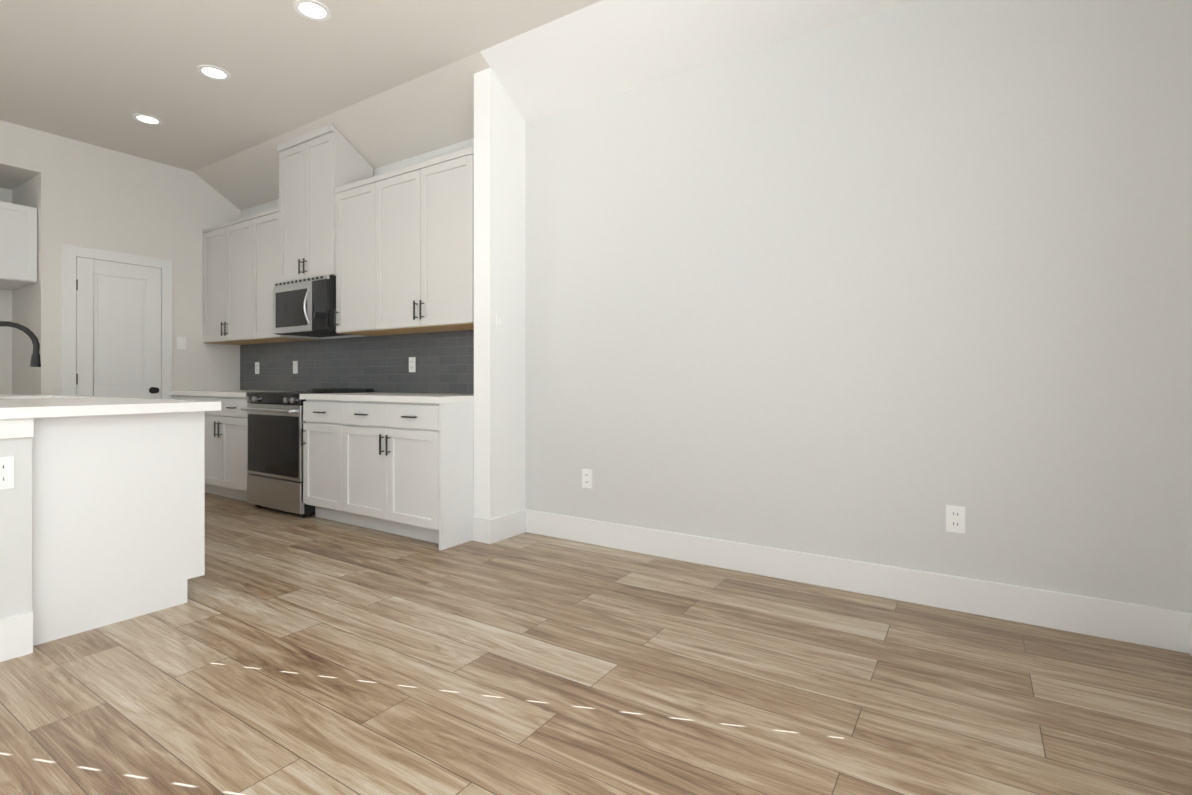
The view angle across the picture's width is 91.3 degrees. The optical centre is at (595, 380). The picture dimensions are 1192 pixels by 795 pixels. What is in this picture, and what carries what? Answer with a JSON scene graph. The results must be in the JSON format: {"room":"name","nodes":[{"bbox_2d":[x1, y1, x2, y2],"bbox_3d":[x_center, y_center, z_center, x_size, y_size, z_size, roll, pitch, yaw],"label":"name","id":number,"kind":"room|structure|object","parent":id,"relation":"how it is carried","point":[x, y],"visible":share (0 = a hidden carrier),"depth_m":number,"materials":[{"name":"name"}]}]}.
{"room":"kitchen","nodes":[
{"label":"kitchen","id":0,"kind":"room"},
{"bbox_2d":[0,120,240,396],"bbox_3d":[-5.784,-0.515,3.380,0.890,3.050,6.630,0,0,33],"label":"wall","id":1,"kind":"structure","parent":0,"point":[78,193],"depth_m":5.03,"materials":[{"name":"paint"}]},
{"bbox_2d":[0,201,37,289],"bbox_3d":[-5.034,-1.088,4.479,0.751,0.604,0.946,0,0,33],"label":"upper cabinet","id":2,"kind":"object","parent":1,"relation":"attached to","point":[18,245],"visible":1,"depth_m":4.60,"materials":[{"name":"white paint"}]},
{"bbox_2d":[62,244,171,399],"bbox_3d":[-4.143,-0.051,5.079,0.018,2.122,0.776,0,0,33],"label":"door frame","id":3,"kind":"structure","parent":1,"relation":"attached to","point":[70,253],"depth_m":4.89,"materials":[{"name":"white paint"}]},
{"bbox_2d":[76,257,160,398],"bbox_3d":[-4.113,-0.009,5.059,0.086,2.025,0.603,0,0,33],"label":"pantry door","id":4,"kind":"structure","parent":1,"relation":"in","point":[118,329],"depth_m":5.06,"materials":[{"name":"white paint"}]},
{"bbox_2d":[177,337,185,348],"bbox_3d":[-3.892,-0.350,5.473,0.012,0.116,0.072,0,0,33],"label":"light switch","id":5,"kind":"object","parent":1,"relation":"attached to","point":[181,342],"visible":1,"depth_m":5.47,"materials":[{"name":"white plastic"}]},
{"bbox_2d":[0,0,914,209],"bbox_3d":[-2.502,-1.858,1.256,6.930,0.265,6.630,0,0,33],"label":"ceiling","id":6,"kind":"structure","parent":0,"point":[377,83],"depth_m":3.56,"materials":[{"name":"paint"}]},
{"bbox_2d":[132,114,162,124],"bbox_3d":[-3.414,-1.986,4.438,0.184,0.006,0.184,0,0,33],"label":"recessed light","id":7,"kind":"object","parent":6,"relation":"in","point":[147,119],"visible":1,"depth_m":4.44,"materials":[{"name":"white paint"}]},
{"bbox_2d":[197,65,230,80],"bbox_3d":[-2.468,-1.987,3.765,0.184,0.006,0.184,0,0,33],"label":"recessed light","id":8,"kind":"object","parent":6,"relation":"in","point":[214,72],"visible":1,"depth_m":3.76,"materials":[{"name":"white paint"}]},
{"bbox_2d":[293,0,330,20],"bbox_3d":[-1.522,-1.987,3.129,0.184,0.006,0.184,0,0,33],"label":"recessed light","id":9,"kind":"object","parent":6,"relation":"in","point":[314,10],"visible":1,"depth_m":3.13,"materials":[{"name":"white paint"}]},
{"bbox_2d":[474,68,525,518],"bbox_3d":[-0.621,-0.462,3.784,0.140,2.944,0.340,0,0,33],"label":"wall","id":10,"kind":"structure","parent":0,"point":[500,290],"depth_m":3.67,"materials":[{"name":"paint"}]},
{"bbox_2d":[472,510,525,543],"bbox_3d":[-0.623,0.935,3.767,0.154,0.150,0.343,0,0,33],"label":"baseboard","id":11,"kind":"structure","parent":10,"relation":"attached to","point":[493,530],"depth_m":3.66,"materials":[{"name":"white paint"}]},
{"bbox_2d":[496,315,504,333],"bbox_3d":[-0.600,-0.350,3.676,0.012,0.116,0.072,0,0,33],"label":"light switch","id":12,"kind":"object","parent":10,"relation":"attached to","point":[500,324],"visible":1,"depth_m":3.67,"materials":[{"name":"white plastic"}]},
{"bbox_2d":[0,492,1191,794],"bbox_3d":[-2.875,1.009,1.497,7.820,0.001,6.630,0,0,33],"label":"floor","id":13,"kind":"structure","parent":0,"point":[280,652],"depth_m":1.92,"materials":[{"name":"brown wood"}]},
{"bbox_2d":[0,410,217,661],"bbox_3d":[-3.052,0.574,3.064,2.620,0.872,0.808,0,0,33],"label":"kitchen island","id":14,"kind":"object","parent":13,"relation":"on","point":[102,511],"depth_m":2.37,"materials":[{"name":"paint"}]},
{"bbox_2d":[0,394,220,421],"bbox_3d":[-3.068,0.118,3.049,2.690,0.040,0.827,0,0,33],"label":"island countertop","id":15,"kind":"structure","parent":14,"relation":"on","point":[11,405],"depth_m":2.45,"materials":[{"name":"white stone"}]},
{"bbox_2d":[0,321,40,366],"bbox_3d":[-3.271,-0.115,3.223,0.064,0.424,0.301,0,0,33],"label":"faucet","id":16,"kind":"object","parent":15,"relation":"on","point":[35,360],"visible":1,"depth_m":3.31,"materials":[{"name":"black metal"}]},
{"bbox_2d":[169,391,188,399],"bbox_3d":[-3.587,0.554,5.523,0.463,0.912,0.624,0,0,33],"label":"countertop","id":17,"kind":"structure","parent":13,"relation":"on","point":[178,395],"depth_m":5.29,"materials":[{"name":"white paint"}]},
{"bbox_2d":[189,390,285,500],"bbox_3d":[-3.007,0.554,5.147,0.921,0.912,0.624,0,0,33],"label":"base cabinet","id":18,"kind":"object","parent":13,"relation":"on","point":[226,473],"depth_m":4.88,"materials":[{"name":"white paint"}]},
{"bbox_2d":[241,388,373,517],"bbox_3d":[-2.314,0.540,4.664,0.758,0.940,0.682,0,0,33],"label":"range","id":19,"kind":"object","parent":13,"relation":"on","point":[275,421],"visible":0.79,"depth_m":4.41,"materials":[{"name":"silver"}]},
{"bbox_2d":[300,393,339,521],"bbox_3d":[-1.777,0.554,4.350,0.478,0.912,0.624,0,0,33],"label":"base cabinet","id":20,"kind":"object","parent":13,"relation":"on","point":[320,432],"depth_m":4.13,"materials":[{"name":"white paint"}]},
{"bbox_2d":[340,392,473,550],"bbox_3d":[-1.170,0.554,3.957,0.968,0.912,0.624,0,0,33],"label":"base cabinet","id":21,"kind":"object","parent":13,"relation":"on","point":[402,464],"depth_m":3.65,"materials":[{"name":"white paint"}]},
{"bbox_2d":[241,0,1191,612],"bbox_3d":[-0.668,-0.383,4.089,7.130,2.785,0.120,0,0,33],"label":"wall","id":22,"kind":"structure","parent":0,"point":[885,286],"depth_m":2.69,"materials":[{"name":"paint"}]},
{"bbox_2d":[202,216,261,344],"bbox_3d":[-3.318,-0.906,5.516,0.922,1.088,0.343,0,0,33],"label":"upper cabinet","id":23,"kind":"object","parent":22,"relation":"attached to","point":[240,267],"depth_m":5.38,"materials":[{"name":"grey paint"}]},
{"bbox_2d":[250,207,318,342],"bbox_3d":[-2.737,-0.906,5.140,0.462,1.088,0.343,0,0,33],"label":"upper cabinet","id":24,"kind":"object","parent":22,"relation":"attached to","point":[264,226],"depth_m":5.04,"materials":[{"name":"grey paint"}]},
{"bbox_2d":[277,123,372,281],"bbox_3d":[-2.236,-1.380,4.785,0.758,1.150,0.391,0,0,33],"label":"upper cabinet","id":25,"kind":"object","parent":22,"relation":"attached to","point":[318,166],"visible":0.81,"depth_m":4.62,"materials":[{"name":"grey paint"}]},
{"bbox_2d":[273,274,349,336],"bbox_3d":[-2.254,-0.591,4.758,0.752,0.422,0.457,0,0,33],"label":"microwave","id":26,"kind":"object","parent":25,"relation":"attached to","point":[304,307],"visible":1,"depth_m":4.57,"materials":[{"name":"black"}]},
{"bbox_2d":[240,330,473,393],"bbox_3d":[-2.100,-0.133,4.940,3.598,0.458,0.008,0,0,33],"label":"backsplash","id":27,"kind":"structure","parent":22,"relation":"attached to","point":[444,362],"depth_m":4.78,"materials":[{"name":"tile"}]},
{"bbox_2d":[255,362,258,373],"bbox_3d":[-3.330,-0.120,5.726,0.072,0.116,0.008,0,0,33],"label":"outlet","id":28,"kind":"object","parent":27,"relation":"attached to","point":[256,363],"depth_m":5.72,"materials":[{"name":"white plastic"}]},
{"bbox_2d":[293,361,297,373],"bbox_3d":[-2.768,-0.120,5.362,0.072,0.116,0.008,0,0,33],"label":"outlet","id":29,"kind":"object","parent":27,"relation":"attached to","point":[295,363],"depth_m":5.36,"materials":[{"name":"white plastic"}]},
{"bbox_2d":[409,357,415,371],"bbox_3d":[-1.416,-0.120,4.487,0.072,0.116,0.008,0,0,33],"label":"outlet","id":30,"kind":"object","parent":27,"relation":"attached to","point":[412,364],"depth_m":4.48,"materials":[{"name":"white plastic"}]},
{"bbox_2d":[334,177,389,335],"bbox_3d":[-1.699,-0.916,4.468,0.483,1.108,0.343,0,0,33],"label":"upper cabinet","id":31,"kind":"object","parent":22,"relation":"attached to","point":[354,311],"depth_m":4.34,"materials":[{"name":"grey paint"}]},
{"bbox_2d":[374,147,473,334],"bbox_3d":[-1.093,-0.916,4.075,0.962,1.108,0.343,0,0,33],"label":"upper cabinet","id":32,"kind":"object","parent":22,"relation":"attached to","point":[404,250],"depth_m":3.91,"materials":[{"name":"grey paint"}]},
{"bbox_2d":[582,469,591,488],"bbox_3d":[-0.056,0.610,3.616,0.072,0.116,0.008,0,0,33],"label":"outlet","id":33,"kind":"object","parent":22,"relation":"attached to","point":[586,473],"depth_m":3.61,"materials":[{"name":"white plastic"}]},
{"bbox_2d":[525,509,1191,653],"bbox_3d":[0.866,0.935,3.016,3.190,0.150,0.014,0,0,33],"label":"baseboard","id":34,"kind":"structure","parent":22,"relation":"attached to","point":[1162,628],"depth_m":2.66,"materials":[{"name":"white paint"}]},
{"bbox_2d":[946,505,964,533],"bbox_3d":[1.579,0.610,2.558,0.072,0.116,0.008,0,0,33],"label":"outlet","id":35,"kind":"object","parent":22,"relation":"attached to","point":[955,518],"depth_m":2.56,"materials":[{"name":"white plastic"}]},
{"bbox_3d":[0.490,-0.516,-0.610,0.120,3.050,6.750,0,0,33],"label":"wall","id":36,"kind":"structure","parent":0,"visible":0},
{"bbox_2d":[1189,614,1191,655],"bbox_3d":[0.397,0.934,-0.630,0.014,0.150,6.616,0,0,33],"label":"baseboard","id":37,"kind":"structure","parent":36,"relation":"attached to","point":[1190,633],"depth_m":2.14,"materials":[{"name":"white paint"}]}
]}

